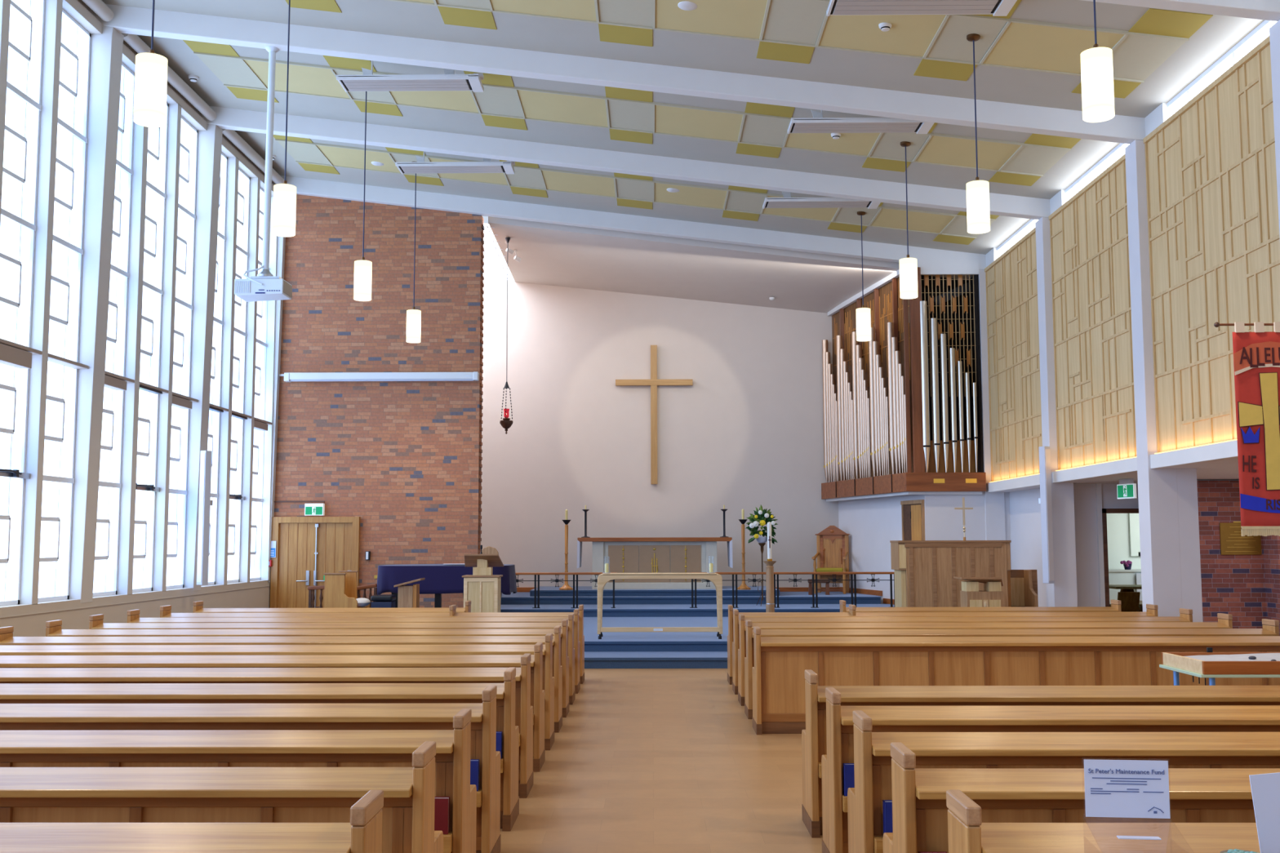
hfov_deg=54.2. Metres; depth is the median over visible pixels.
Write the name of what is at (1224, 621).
pew
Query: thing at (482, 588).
lectern
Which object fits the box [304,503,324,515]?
exit sign
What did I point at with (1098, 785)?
print
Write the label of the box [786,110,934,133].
heater
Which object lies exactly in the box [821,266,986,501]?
pipe organ
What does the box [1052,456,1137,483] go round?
beam
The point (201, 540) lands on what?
grille
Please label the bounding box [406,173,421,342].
pendant lamp
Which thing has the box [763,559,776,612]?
candle stand
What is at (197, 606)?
pew
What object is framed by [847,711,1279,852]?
pew
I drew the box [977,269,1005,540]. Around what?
wall column
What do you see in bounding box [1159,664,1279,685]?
display table
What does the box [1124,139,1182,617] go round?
wall column
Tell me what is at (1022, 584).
seat
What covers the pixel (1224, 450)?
beam
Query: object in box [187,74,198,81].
smoke detector
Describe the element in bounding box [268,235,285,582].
wall column
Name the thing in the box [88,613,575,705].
pew
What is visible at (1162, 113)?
clerestory window
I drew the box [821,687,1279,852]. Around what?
pew
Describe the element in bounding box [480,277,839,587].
wall
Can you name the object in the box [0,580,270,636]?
wall
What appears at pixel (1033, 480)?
beam
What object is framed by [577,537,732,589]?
altar
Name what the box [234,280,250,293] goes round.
vent grille
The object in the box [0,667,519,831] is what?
pew
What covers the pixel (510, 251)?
spotlight
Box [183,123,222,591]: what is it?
wall column
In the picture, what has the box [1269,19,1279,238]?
wall column
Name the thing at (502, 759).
shelf
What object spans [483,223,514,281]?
skylight window
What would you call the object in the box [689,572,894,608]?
rail
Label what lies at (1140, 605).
chair
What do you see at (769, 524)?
paschal candle
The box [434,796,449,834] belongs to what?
book
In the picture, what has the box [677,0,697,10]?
ceiling speaker
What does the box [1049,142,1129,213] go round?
clerestory window
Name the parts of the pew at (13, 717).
rail, rail, panel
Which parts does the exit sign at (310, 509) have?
doorway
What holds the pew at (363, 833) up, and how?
on the floor
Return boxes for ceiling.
[102,0,1264,254]
[488,216,971,313]
[996,457,1239,492]
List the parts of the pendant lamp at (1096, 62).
cord, lamp shade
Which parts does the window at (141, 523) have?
pane, stay rail, pane, blind rail, pane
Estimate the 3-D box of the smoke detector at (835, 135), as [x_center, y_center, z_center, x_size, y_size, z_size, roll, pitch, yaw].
[2.759,-4.091,17.618,0.150,0.075,0.148,0,-5,1]
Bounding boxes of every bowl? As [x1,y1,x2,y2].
[755,537,767,542]
[1220,848,1257,852]
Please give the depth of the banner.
10.18 m
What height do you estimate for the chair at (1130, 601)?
0.694 m
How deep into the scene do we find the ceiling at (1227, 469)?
16.83 m
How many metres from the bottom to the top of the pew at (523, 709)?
0.900 m
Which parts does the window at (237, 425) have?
pane, blind rail, stay rail, pane, blind rail, pane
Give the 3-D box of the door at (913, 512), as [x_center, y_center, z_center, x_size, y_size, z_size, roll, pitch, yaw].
[5.134,2.358,23.244,0.160,1.970,0.941,1,-5,-13]
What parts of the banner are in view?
crown, cross arm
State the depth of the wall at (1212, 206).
15.25 m
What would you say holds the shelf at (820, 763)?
attached to the pew at (814, 738)
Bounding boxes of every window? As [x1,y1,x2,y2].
[0,0,275,606]
[93,62,198,596]
[200,151,277,586]
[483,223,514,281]
[985,218,1038,266]
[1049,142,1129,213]
[1128,513,1140,555]
[1144,19,1277,136]
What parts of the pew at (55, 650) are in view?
panel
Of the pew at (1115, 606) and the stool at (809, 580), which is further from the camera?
the stool at (809, 580)
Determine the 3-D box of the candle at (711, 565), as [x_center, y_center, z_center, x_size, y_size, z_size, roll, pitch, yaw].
[1.008,1.959,17.736,0.120,0.240,0.118,0,-5,1]
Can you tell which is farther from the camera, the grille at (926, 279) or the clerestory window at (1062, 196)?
the grille at (926, 279)
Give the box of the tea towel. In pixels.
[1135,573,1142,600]
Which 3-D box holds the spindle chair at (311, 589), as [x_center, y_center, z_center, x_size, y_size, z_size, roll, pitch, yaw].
[-5.111,2.910,20.372,0.486,0.671,0.500,0,-5,1]
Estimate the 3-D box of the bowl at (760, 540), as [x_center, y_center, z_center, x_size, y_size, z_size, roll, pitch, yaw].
[2.318,2.157,23.780,0.260,0.120,0.260,0,-5,1]
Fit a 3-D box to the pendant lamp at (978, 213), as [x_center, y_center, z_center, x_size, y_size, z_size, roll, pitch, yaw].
[3.710,-3.245,13.816,0.244,2.221,0.244,0,-5,1]
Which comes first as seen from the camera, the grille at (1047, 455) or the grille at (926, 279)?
the grille at (1047, 455)
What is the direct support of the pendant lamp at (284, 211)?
hanging from the ceiling at (1030, 55)
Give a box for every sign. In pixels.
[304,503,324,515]
[1084,759,1170,839]
[1116,478,1136,499]
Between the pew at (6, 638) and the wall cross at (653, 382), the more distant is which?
the wall cross at (653, 382)
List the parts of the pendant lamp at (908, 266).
cord, lamp shade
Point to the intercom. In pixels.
(367, 553)
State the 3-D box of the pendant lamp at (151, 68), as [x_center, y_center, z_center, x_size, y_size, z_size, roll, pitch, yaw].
[-3.963,-4.012,10.247,0.244,3.131,0.244,0,-5,1]
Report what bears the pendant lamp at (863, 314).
hanging from the ceiling at (1030, 55)
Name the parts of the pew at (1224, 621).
panel, panel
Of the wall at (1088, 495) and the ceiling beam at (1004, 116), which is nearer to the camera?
the ceiling beam at (1004, 116)
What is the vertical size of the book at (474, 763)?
0.150 m
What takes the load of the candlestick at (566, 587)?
on the steps
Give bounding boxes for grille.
[196,453,204,582]
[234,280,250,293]
[283,280,292,297]
[920,275,977,396]
[1044,448,1053,581]
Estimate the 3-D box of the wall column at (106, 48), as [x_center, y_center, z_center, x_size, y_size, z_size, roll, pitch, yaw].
[-6.982,-1.603,15.819,0.540,7.600,0.326,0,-5,1]
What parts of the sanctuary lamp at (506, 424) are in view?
ruby glass, crown, lamp shade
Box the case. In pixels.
[279,371,479,382]
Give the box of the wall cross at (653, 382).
[615,345,693,484]
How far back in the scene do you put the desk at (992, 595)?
18.28 m
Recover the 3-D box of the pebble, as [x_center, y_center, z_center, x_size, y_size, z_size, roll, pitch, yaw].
[4.352,1.644,8.894,0.054,0.026,0.042,-2,-5,18]
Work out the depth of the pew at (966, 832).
3.60 m
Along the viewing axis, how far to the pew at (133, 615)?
13.71 m
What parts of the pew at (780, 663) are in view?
panel, rail, rail, panel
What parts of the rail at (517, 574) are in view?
post, post, handrail, post, post, post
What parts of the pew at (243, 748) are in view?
panel, rail, panel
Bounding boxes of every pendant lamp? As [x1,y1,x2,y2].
[133,0,168,127]
[272,0,296,236]
[353,91,372,301]
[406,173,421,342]
[855,211,871,341]
[899,141,917,298]
[965,33,990,234]
[1080,0,1115,122]
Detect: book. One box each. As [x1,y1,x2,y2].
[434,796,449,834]
[470,759,479,791]
[495,731,502,759]
[842,763,854,795]
[882,800,893,836]
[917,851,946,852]
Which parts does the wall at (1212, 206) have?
rail, rail, rail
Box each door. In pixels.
[270,516,359,608]
[900,499,925,540]
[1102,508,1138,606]
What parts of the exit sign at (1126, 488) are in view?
doorway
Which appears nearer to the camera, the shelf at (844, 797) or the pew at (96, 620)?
the shelf at (844, 797)
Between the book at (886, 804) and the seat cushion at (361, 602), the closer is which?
the book at (886, 804)
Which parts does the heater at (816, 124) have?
radiant panel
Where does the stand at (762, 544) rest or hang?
on the steps
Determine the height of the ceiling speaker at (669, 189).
0.030 m
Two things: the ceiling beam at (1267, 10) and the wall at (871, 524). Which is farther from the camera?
the wall at (871, 524)
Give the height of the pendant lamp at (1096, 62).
2.221 m
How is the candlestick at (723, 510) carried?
on the altar
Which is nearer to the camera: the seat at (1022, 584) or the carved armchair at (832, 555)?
the seat at (1022, 584)
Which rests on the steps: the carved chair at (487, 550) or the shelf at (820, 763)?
the carved chair at (487, 550)
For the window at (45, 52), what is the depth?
14.54 m
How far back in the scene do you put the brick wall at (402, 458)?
23.27 m
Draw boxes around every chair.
[307,585,324,608]
[356,583,377,608]
[480,546,498,554]
[1109,591,1140,612]
[1139,604,1142,612]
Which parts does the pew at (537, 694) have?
rail, panel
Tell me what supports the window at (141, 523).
in the wall at (27, 620)
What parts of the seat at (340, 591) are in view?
panel, panel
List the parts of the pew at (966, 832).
panel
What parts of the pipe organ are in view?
case post, case post, case post, case post, under rail, corner post, corner post, name plate, panel, name plate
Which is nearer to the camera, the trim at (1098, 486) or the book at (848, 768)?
the book at (848, 768)
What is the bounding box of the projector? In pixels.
[234,45,292,302]
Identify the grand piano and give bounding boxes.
[391,592,502,608]
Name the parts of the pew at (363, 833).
panel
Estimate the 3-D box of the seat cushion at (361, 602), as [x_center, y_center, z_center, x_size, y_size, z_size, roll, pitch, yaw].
[-4.381,2.765,19.675,0.280,0.140,0.440,0,-5,1]
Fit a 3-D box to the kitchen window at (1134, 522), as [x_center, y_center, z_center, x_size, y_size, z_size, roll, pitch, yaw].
[13.067,2.379,30.747,2.080,1.600,0.070,0,-5,1]
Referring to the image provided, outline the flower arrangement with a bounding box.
[746,505,777,544]
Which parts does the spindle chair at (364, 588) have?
leg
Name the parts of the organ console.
panel, panel, panel, moulding, panel, panel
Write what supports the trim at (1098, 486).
attached to the wall at (1088, 495)
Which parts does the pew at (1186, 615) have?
panel, panel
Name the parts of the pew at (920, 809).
panel, rail, panel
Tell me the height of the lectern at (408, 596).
0.829 m
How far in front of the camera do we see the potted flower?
30.23 m
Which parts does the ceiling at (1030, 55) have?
ochre panel, cream panel, ochre panel, ochre panel, yellow panel, cream panel, ochre panel, ochre panel, ochre panel, yellow panel, cream panel, ochre panel, ochre panel, cream panel, yellow panel, ochre panel, yellow panel, cream panel, ochre panel, yellow panel, ochre panel, cream panel, ochre panel, ochre panel, cream panel, ochre panel, yellow panel, yellow panel, yellow panel, cream panel, ochre panel, ochre panel, cream panel, ochre panel, ochre panel, cream panel, ochre panel, yellow panel, yellow panel, yellow panel, ochre panel, cream panel, ochre panel, ochre panel, cream panel, ochre panel, ochre panel, cream panel, yellow panel, yellow panel, ochre panel, cream panel, yellow panel, ochre panel, cream panel, yellow panel, ochre panel, ochre panel, ochre panel, cream panel, yellow panel, cream panel, ochre panel, ochre panel, ochre panel, cream panel, yellow panel, ochre panel, ochre panel, cream panel, ochre panel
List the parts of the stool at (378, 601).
padded seat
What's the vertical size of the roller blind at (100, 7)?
0.166 m
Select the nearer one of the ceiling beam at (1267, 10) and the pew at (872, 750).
the pew at (872, 750)
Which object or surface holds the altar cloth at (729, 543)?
hanging from the altar
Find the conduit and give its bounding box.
[274,501,324,503]
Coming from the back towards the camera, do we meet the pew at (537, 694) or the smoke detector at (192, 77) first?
the smoke detector at (192, 77)
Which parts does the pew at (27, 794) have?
panel, rail, panel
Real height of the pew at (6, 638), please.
0.900 m
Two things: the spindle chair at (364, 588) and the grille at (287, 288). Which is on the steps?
the spindle chair at (364, 588)
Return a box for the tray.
[1161,647,1279,675]
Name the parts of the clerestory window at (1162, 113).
clerestory frame, clerestory pane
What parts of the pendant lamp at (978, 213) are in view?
cord, lamp shade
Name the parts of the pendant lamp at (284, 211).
lamp shade, cord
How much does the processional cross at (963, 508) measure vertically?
2.360 m
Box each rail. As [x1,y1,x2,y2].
[515,572,617,608]
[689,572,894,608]
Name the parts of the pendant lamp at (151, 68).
lamp shade, cord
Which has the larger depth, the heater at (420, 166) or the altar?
the altar
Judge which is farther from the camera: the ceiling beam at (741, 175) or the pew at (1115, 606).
the ceiling beam at (741, 175)
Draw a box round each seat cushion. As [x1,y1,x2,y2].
[356,598,370,606]
[816,568,845,572]
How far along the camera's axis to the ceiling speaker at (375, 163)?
21.82 m
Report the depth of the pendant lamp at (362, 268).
17.46 m
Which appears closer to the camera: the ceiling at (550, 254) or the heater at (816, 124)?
the heater at (816, 124)
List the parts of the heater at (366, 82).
radiant panel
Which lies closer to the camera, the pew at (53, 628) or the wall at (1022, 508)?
the pew at (53, 628)
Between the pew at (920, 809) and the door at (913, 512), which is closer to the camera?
the pew at (920, 809)
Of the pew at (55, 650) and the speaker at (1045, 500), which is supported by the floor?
the pew at (55, 650)
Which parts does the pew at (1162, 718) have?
panel, rail, panel, rail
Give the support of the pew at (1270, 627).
on the floor
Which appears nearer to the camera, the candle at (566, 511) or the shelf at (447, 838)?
the shelf at (447, 838)
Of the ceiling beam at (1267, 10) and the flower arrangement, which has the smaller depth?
the ceiling beam at (1267, 10)
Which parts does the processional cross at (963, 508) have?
cross arm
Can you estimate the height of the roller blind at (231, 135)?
0.166 m
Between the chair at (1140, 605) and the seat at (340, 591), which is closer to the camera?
the seat at (340, 591)
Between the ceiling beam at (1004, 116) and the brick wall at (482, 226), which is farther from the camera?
the brick wall at (482, 226)
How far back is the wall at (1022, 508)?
22.51 m
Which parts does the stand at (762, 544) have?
stem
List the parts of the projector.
mount plate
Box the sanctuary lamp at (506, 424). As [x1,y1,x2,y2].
[499,237,513,434]
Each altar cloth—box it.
[577,540,582,568]
[727,539,733,568]
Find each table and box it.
[597,573,722,639]
[1109,584,1142,612]
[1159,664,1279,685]
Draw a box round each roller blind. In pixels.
[82,0,114,21]
[120,32,216,120]
[222,128,284,184]
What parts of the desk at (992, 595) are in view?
panel, carved panel, panel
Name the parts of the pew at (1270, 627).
panel, panel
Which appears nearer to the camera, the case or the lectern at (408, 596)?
the lectern at (408, 596)
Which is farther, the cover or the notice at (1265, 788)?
the cover
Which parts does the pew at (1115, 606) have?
panel, panel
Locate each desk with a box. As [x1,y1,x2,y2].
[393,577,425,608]
[953,576,1003,607]
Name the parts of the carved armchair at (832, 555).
leg, arm, post, seat, backrest, carved frame, leg, arm, post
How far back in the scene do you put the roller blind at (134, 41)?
18.24 m
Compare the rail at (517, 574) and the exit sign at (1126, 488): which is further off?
the rail at (517, 574)
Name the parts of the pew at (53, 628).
panel, panel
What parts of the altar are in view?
panel, gilt chain, panel, gilt chain, panel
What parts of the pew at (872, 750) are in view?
panel, rail, panel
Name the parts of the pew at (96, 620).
panel, panel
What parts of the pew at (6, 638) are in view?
panel, panel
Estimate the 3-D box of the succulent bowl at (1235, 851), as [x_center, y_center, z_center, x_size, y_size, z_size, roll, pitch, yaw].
[1.422,1.087,2.939,0.108,0.174,0.108,0,-5,1]
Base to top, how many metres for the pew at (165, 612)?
0.900 m
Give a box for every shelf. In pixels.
[443,831,452,852]
[476,789,481,807]
[500,757,503,773]
[818,762,822,778]
[842,793,847,813]
[873,835,883,852]
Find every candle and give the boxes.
[564,509,568,519]
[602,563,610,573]
[706,563,715,573]
[742,509,744,519]
[767,521,772,559]
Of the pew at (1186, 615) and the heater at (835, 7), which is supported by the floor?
the pew at (1186, 615)
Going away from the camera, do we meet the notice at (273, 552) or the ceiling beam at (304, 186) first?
the notice at (273, 552)
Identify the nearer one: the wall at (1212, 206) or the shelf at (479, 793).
the shelf at (479, 793)
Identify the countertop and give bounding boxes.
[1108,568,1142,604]
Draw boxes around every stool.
[370,595,395,608]
[807,578,830,595]
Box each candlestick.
[559,509,573,590]
[581,505,590,537]
[720,505,728,537]
[737,509,751,590]
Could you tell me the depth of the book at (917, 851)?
4.42 m
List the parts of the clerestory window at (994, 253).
clerestory frame, clerestory pane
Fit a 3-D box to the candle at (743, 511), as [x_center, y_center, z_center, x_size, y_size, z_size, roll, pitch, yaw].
[2.059,1.759,25.024,0.050,0.220,0.050,0,-5,1]
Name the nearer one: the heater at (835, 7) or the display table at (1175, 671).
the display table at (1175, 671)
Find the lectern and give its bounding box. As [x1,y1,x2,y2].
[462,554,503,612]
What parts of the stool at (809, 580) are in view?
leg, leg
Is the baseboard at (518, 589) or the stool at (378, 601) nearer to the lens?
the stool at (378, 601)
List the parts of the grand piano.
leg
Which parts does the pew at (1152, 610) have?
panel, panel, panel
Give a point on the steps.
(634, 608)
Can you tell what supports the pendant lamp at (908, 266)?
hanging from the ceiling at (1030, 55)
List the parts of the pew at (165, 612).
panel, panel, panel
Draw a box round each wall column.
[69,25,124,603]
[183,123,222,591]
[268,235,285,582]
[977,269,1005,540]
[1035,217,1077,607]
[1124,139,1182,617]
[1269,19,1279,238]
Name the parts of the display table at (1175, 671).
leg, leg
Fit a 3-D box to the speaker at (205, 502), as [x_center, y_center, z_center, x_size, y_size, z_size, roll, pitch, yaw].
[-6.591,1.383,19.006,0.120,2.030,0.196,-3,-6,29]
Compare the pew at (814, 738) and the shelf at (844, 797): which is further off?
the pew at (814, 738)
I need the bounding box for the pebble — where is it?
[1248,656,1256,659]
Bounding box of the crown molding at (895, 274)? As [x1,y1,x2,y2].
[827,269,899,315]
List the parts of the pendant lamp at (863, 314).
cord, lamp shade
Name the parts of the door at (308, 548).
handle, handle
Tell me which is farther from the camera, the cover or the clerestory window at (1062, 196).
the cover
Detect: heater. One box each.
[336,60,484,92]
[395,151,515,173]
[762,191,880,208]
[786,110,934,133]
[826,0,1017,16]
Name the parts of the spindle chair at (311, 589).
leg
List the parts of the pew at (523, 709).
rail, panel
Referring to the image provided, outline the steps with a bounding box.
[500,586,894,668]
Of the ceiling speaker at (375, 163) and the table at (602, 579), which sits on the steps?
the table at (602, 579)
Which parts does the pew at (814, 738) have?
panel, rail, panel, rail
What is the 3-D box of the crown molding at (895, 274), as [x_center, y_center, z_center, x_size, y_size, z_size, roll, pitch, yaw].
[4.569,-2.726,25.238,0.078,0.268,4.185,1,-5,-12]
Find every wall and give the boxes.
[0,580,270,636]
[274,194,484,608]
[478,224,484,554]
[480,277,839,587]
[838,494,925,604]
[924,483,1084,607]
[984,35,1279,481]
[1046,483,1138,607]
[1106,513,1141,607]
[1196,480,1279,635]
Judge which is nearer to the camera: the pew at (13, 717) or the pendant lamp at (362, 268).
the pew at (13, 717)
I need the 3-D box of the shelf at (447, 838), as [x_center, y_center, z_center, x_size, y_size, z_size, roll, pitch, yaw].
[-3.228,1.786,5.375,4.852,0.075,0.088,0,-5,1]
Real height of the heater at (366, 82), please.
0.453 m
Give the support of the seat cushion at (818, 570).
on the carved armchair at (832, 555)
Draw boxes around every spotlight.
[505,241,513,254]
[513,249,521,262]
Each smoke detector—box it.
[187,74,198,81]
[831,133,840,138]
[878,22,892,31]
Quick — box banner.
[1231,321,1279,536]
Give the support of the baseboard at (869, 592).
attached to the wall at (871, 524)
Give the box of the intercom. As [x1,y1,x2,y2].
[365,551,370,559]
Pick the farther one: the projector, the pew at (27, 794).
the projector
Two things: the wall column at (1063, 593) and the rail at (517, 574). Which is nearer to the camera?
the wall column at (1063, 593)
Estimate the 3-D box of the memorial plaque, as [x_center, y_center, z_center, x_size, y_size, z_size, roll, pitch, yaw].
[8.651,1.608,18.028,0.580,0.480,0.030,0,-5,1]
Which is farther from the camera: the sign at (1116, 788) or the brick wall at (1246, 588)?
the brick wall at (1246, 588)
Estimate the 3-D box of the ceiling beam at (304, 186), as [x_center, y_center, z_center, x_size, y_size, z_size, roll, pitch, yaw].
[-0.148,-3.809,23.456,13.570,1.925,0.200,0,-5,1]
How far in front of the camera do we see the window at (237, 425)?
21.71 m
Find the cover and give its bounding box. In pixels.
[376,564,516,595]
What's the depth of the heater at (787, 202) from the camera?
20.18 m
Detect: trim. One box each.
[916,258,979,275]
[1095,483,1105,606]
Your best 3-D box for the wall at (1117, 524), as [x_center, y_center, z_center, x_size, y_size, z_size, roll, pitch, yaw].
[10.552,2.423,25.130,7.600,3.000,11.700,0,-5,1]
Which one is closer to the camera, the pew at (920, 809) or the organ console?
the pew at (920, 809)
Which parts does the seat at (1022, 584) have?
panel, panel, panel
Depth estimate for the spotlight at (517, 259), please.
25.18 m
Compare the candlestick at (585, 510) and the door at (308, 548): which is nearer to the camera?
the door at (308, 548)
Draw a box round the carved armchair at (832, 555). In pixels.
[811,525,849,594]
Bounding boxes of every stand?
[756,542,766,605]
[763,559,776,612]
[1213,322,1273,327]
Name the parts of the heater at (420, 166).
radiant panel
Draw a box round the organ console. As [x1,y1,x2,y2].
[889,540,1011,607]
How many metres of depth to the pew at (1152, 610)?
14.48 m
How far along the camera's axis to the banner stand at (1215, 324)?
10.28 m
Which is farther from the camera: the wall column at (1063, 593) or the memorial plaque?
the wall column at (1063, 593)
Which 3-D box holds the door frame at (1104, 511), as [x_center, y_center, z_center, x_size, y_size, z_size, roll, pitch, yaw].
[7.645,2.335,19.312,1.000,2.130,0.160,0,-5,1]
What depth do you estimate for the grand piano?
20.95 m
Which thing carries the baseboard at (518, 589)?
attached to the wall at (747, 434)
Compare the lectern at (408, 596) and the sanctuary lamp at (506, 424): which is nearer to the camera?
the lectern at (408, 596)
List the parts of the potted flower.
pot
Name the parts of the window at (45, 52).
stay rail, pane, pane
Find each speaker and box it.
[196,450,213,585]
[371,161,383,165]
[666,187,679,192]
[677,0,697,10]
[1038,446,1054,583]
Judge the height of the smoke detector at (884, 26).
0.075 m
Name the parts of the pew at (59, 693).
rail, rail, panel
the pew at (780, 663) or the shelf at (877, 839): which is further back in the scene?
the pew at (780, 663)
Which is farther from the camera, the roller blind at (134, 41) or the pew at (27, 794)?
the roller blind at (134, 41)
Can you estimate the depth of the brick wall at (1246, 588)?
17.99 m
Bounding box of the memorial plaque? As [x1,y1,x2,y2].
[1219,521,1262,555]
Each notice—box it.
[270,541,275,557]
[1248,772,1279,852]
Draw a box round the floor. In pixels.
[500,668,822,852]
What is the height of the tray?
0.125 m
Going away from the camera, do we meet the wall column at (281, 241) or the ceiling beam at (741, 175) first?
the ceiling beam at (741, 175)
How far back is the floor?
8.71 m
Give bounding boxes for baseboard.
[512,587,839,592]
[840,586,894,604]
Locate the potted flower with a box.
[1120,560,1132,569]
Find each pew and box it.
[0,625,562,733]
[0,633,554,750]
[0,642,545,772]
[0,653,533,798]
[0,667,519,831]
[0,684,501,852]
[0,708,476,852]
[0,741,443,852]
[0,790,383,852]
[45,619,568,717]
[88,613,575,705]
[127,608,580,693]
[160,604,584,684]
[192,600,471,613]
[727,604,1158,684]
[732,608,1192,694]
[737,613,1232,706]
[744,618,1279,719]
[751,626,1279,734]
[801,670,1279,838]
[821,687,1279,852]
[839,600,1121,612]
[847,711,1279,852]
[882,742,1279,852]
[946,790,1260,852]
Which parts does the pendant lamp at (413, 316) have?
lamp shade, cord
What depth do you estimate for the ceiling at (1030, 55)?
17.12 m
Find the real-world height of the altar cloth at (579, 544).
0.570 m
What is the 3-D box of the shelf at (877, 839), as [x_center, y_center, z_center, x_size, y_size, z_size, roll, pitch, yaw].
[3.409,1.759,5.237,4.852,0.075,0.088,0,-5,1]
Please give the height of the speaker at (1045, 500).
2.060 m
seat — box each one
[323,570,369,608]
[1007,569,1038,607]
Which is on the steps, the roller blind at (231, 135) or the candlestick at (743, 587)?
the candlestick at (743, 587)
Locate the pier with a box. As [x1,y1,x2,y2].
[1176,468,1203,622]
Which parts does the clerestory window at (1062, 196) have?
clerestory frame, clerestory pane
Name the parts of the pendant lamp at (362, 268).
lamp shade, cord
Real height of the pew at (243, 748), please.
0.900 m
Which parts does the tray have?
pen cap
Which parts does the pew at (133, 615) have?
panel, panel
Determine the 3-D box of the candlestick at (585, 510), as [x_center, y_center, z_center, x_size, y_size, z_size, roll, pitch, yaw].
[-1.106,1.933,25.492,0.180,0.660,0.180,0,-5,1]
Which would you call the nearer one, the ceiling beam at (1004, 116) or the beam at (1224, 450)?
the beam at (1224, 450)
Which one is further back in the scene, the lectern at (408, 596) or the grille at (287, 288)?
the lectern at (408, 596)
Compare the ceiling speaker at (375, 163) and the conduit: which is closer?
the ceiling speaker at (375, 163)
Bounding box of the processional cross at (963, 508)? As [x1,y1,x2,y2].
[954,497,973,540]
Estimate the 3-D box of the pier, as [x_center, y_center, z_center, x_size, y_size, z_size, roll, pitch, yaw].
[6.535,1.783,15.383,0.560,2.520,0.348,0,-5,1]
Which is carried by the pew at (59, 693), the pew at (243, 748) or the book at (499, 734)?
the book at (499, 734)
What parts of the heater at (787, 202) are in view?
radiant panel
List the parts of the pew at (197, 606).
panel, panel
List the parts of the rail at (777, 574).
post, post, post, post, post, post, handrail, post, post, post, post, post, post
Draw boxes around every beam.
[98,4,1145,143]
[204,106,1050,219]
[280,175,986,270]
[986,473,1039,492]
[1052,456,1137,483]
[1084,0,1279,21]
[1150,439,1237,468]
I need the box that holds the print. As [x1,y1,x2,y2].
[1090,777,1163,794]
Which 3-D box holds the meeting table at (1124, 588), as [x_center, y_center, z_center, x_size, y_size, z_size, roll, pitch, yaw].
[10.196,3.455,24.136,2.400,0.765,1.100,0,-5,1]

